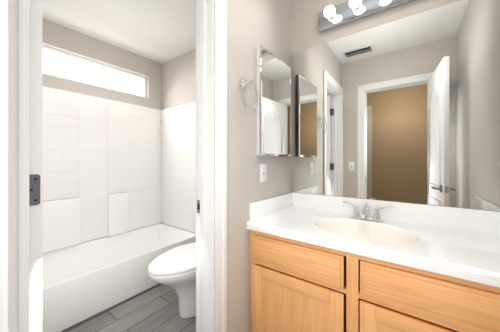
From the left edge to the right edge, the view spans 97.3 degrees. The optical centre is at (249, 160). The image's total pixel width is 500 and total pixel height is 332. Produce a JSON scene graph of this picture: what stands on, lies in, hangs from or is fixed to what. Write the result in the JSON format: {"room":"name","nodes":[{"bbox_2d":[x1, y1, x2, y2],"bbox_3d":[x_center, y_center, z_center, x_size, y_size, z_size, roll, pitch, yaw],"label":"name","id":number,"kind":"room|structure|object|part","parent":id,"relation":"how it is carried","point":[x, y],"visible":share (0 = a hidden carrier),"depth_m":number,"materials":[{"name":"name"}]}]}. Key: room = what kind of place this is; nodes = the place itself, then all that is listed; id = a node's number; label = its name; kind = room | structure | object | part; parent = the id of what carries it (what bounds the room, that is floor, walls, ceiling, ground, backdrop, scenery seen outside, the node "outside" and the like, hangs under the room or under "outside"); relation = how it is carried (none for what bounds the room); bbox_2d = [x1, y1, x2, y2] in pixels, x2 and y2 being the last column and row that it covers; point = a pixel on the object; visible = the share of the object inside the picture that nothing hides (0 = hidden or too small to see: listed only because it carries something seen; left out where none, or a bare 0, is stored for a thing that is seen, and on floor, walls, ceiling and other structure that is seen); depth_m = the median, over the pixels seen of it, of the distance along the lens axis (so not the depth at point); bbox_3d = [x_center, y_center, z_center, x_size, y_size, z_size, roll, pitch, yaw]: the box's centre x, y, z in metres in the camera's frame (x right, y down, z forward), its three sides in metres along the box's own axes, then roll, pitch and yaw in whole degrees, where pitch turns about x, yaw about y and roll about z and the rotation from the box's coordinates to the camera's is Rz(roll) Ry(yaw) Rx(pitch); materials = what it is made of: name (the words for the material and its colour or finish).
{"room":"bathroom","nodes":[
{"label":"bathroom","id":0,"kind":"room"},
{"bbox_2d":[42,18,161,242],"bbox_3d":[-1.702,-0.060,2.304,0.120,2.440,1.870,0,0,36],"label":"wall","id":1,"kind":"structure","parent":0,"point":[63,38],"depth_m":2.36,"materials":[{"name":"beige paint"}]},
{"bbox_2d":[42,45,145,97],"bbox_3d":[-1.698,-0.920,2.331,0.035,0.280,1.220,0,0,36],"label":"window","id":2,"kind":"structure","parent":1,"relation":"in","point":[94,63],"depth_m":2.37,"materials":[{"name":"white plastic"}]},
{"bbox_2d":[42,49,142,95],"bbox_3d":[-1.704,-0.920,2.336,0.004,0.228,1.168,0,0,36],"label":"window panel","id":3,"kind":"object","parent":2,"relation":"in","point":[57,64],"visible":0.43,"depth_m":2.33,"materials":[{"name":"white glass"}]},
{"bbox_2d":[42,0,195,63],"bbox_3d":[-0.424,-1.310,1.366,3.290,0.060,1.870,0,0,36],"label":"ceiling","id":4,"kind":"structure","parent":0,"point":[161,31],"depth_m":2.04,"materials":[{"name":"white paint"}]},
{"bbox_2d":[62,284,195,331],"bbox_3d":[-0.424,1.190,1.366,3.290,0.060,1.870,0,0,36],"label":"floor","id":5,"kind":"structure","parent":0,"point":[155,308],"depth_m":1.62,"materials":[{"name":"grey wood"}]},
{"bbox_2d":[42,86,195,331],"bbox_3d":[-1.286,0.248,1.998,0.906,1.819,1.622,0,0,36],"label":"bathtub","id":6,"kind":"object","parent":5,"relation":"on","point":[115,172],"visible":0.75,"depth_m":2.27,"materials":[{"name":"white plastic"}]},
{"bbox_2d":[148,242,195,317],"bbox_3d":[-0.386,0.756,1.791,0.450,0.803,0.894,0,0,36],"label":"toilet","id":7,"kind":"object","parent":5,"relation":"on","point":[174,268],"visible":0.25,"depth_m":1.55,"materials":[{"name":"white ceramic"}]},
{"bbox_2d":[247,192,499,331],"bbox_3d":[0.602,0.703,1.136,1.114,0.915,0.583,0,0,36],"label":"bathroom vanity","id":8,"kind":"object","parent":5,"relation":"on","point":[323,263],"visible":1,"depth_m":1.00,"materials":[{"name":"brown wood"}]},
{"bbox_2d":[162,49,195,232],"bbox_3d":[-0.453,-0.060,2.472,1.936,2.440,0.120,0,0,36],"label":"wall","id":9,"kind":"structure","parent":0,"point":[178,80],"depth_m":2.70,"materials":[{"name":"beige paint"}]},
{"bbox_2d":[227,0,291,331],"bbox_3d":[0.036,-0.060,1.406,0.114,2.440,0.822,0,0,36],"label":"wall","id":10,"kind":"structure","parent":0,"point":[253,24],"depth_m":1.23,"materials":[{"name":"beige paint"}]},
{"bbox_2d":[240,79,257,109],"bbox_3d":[-0.014,-0.354,1.181,0.068,0.175,0.150,0,0,36],"label":"towel ring","id":11,"kind":"object","parent":10,"relation":"attached to","point":[244,83],"visible":1,"depth_m":1.18,"materials":[{"name":"silver metal"}]},
{"bbox_2d":[260,164,266,182],"bbox_3d":[0.088,0.079,1.365,0.015,0.115,0.070,0,0,36],"label":"switch plate","id":12,"kind":"object","parent":10,"relation":"attached to","point":[263,172],"visible":1,"depth_m":1.36,"materials":[{"name":"white plastic"}]},
{"bbox_2d":[256,44,290,156],"bbox_3d":[0.170,-0.355,1.464,0.032,0.654,0.410,0,0,36],"label":"medicine cabinet mirror","id":13,"kind":"object","parent":10,"relation":"attached to","point":[273,107],"visible":1,"depth_m":1.40,"materials":[{"name":"white metal"}]},
{"bbox_2d":[292,0,469,208],"bbox_3d":[0.844,-0.060,1.459,1.354,2.440,0.220,0,0,36],"label":"wall","id":14,"kind":"structure","parent":0,"point":[306,33],"depth_m":1.54,"materials":[{"name":"beige paint"}]},
{"bbox_2d":[319,0,414,32],"bbox_3d":[0.724,-0.972,1.325,0.655,0.130,0.135,0,0,36],"label":"vanity light","id":15,"kind":"object","parent":14,"relation":"attached to","point":[345,13],"depth_m":1.41,"materials":[{"name":"silver metal"}]},
{"bbox_3d":[0.521,-0.972,1.440,0.072,0.072,0.072,0,0,30],"label":"vanity light bulb","id":16,"kind":"part","parent":15,"relation":"part of","materials":[{"name":"white glass"}]},
{"bbox_3d":[0.646,-0.972,1.348,0.072,0.072,0.072,0,0,30],"label":"vanity light bulb","id":17,"kind":"part","parent":15,"relation":"part of","materials":[{"name":"white glass"}]},
{"bbox_2d":[292,0,499,210],"bbox_3d":[0.773,-0.291,1.368,1.112,1.071,0.008,0,0,36],"label":"vanity mirror","id":18,"kind":"object","parent":14,"relation":"attached to","point":[406,109],"visible":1,"depth_m":1.27,"materials":[{"name":"clear glass"}]},
{"bbox_3d":[-0.131,-1.085,0.066,0.692,0.390,0.120,0,0,36],"label":"wall","id":19,"kind":"structure","parent":0,"visible":0},
{"bbox_2d":[0,0,7,331],"bbox_3d":[-0.132,0.105,0.065,0.812,2.110,0.160,0,0,36],"label":"trim","id":20,"kind":"structure","parent":19,"relation":"attached to","point":[3,165],"depth_m":0.32,"materials":[{"name":"white wood"}]},
{"bbox_3d":[-0.400,-1.085,0.811,0.114,0.390,0.655,0,0,36],"label":"wall","id":21,"kind":"structure","parent":0,"visible":0},
{"bbox_2d":[29,0,41,331],"bbox_3d":[-0.858,0.143,0.799,0.612,2.010,0.144,0,0,36],"label":"door","id":22,"kind":"structure","parent":21,"relation":"in","point":[35,165],"depth_m":0.63,"materials":[{"name":"white wood"}]},
{"bbox_2d":[8,0,226,331],"bbox_3d":[-0.398,0.105,0.814,0.150,2.110,0.766,0,0,36],"label":"trim","id":23,"kind":"structure","parent":21,"relation":"attached to","point":[211,165],"depth_m":1.03,"materials":[{"name":"white wood"}]}
]}

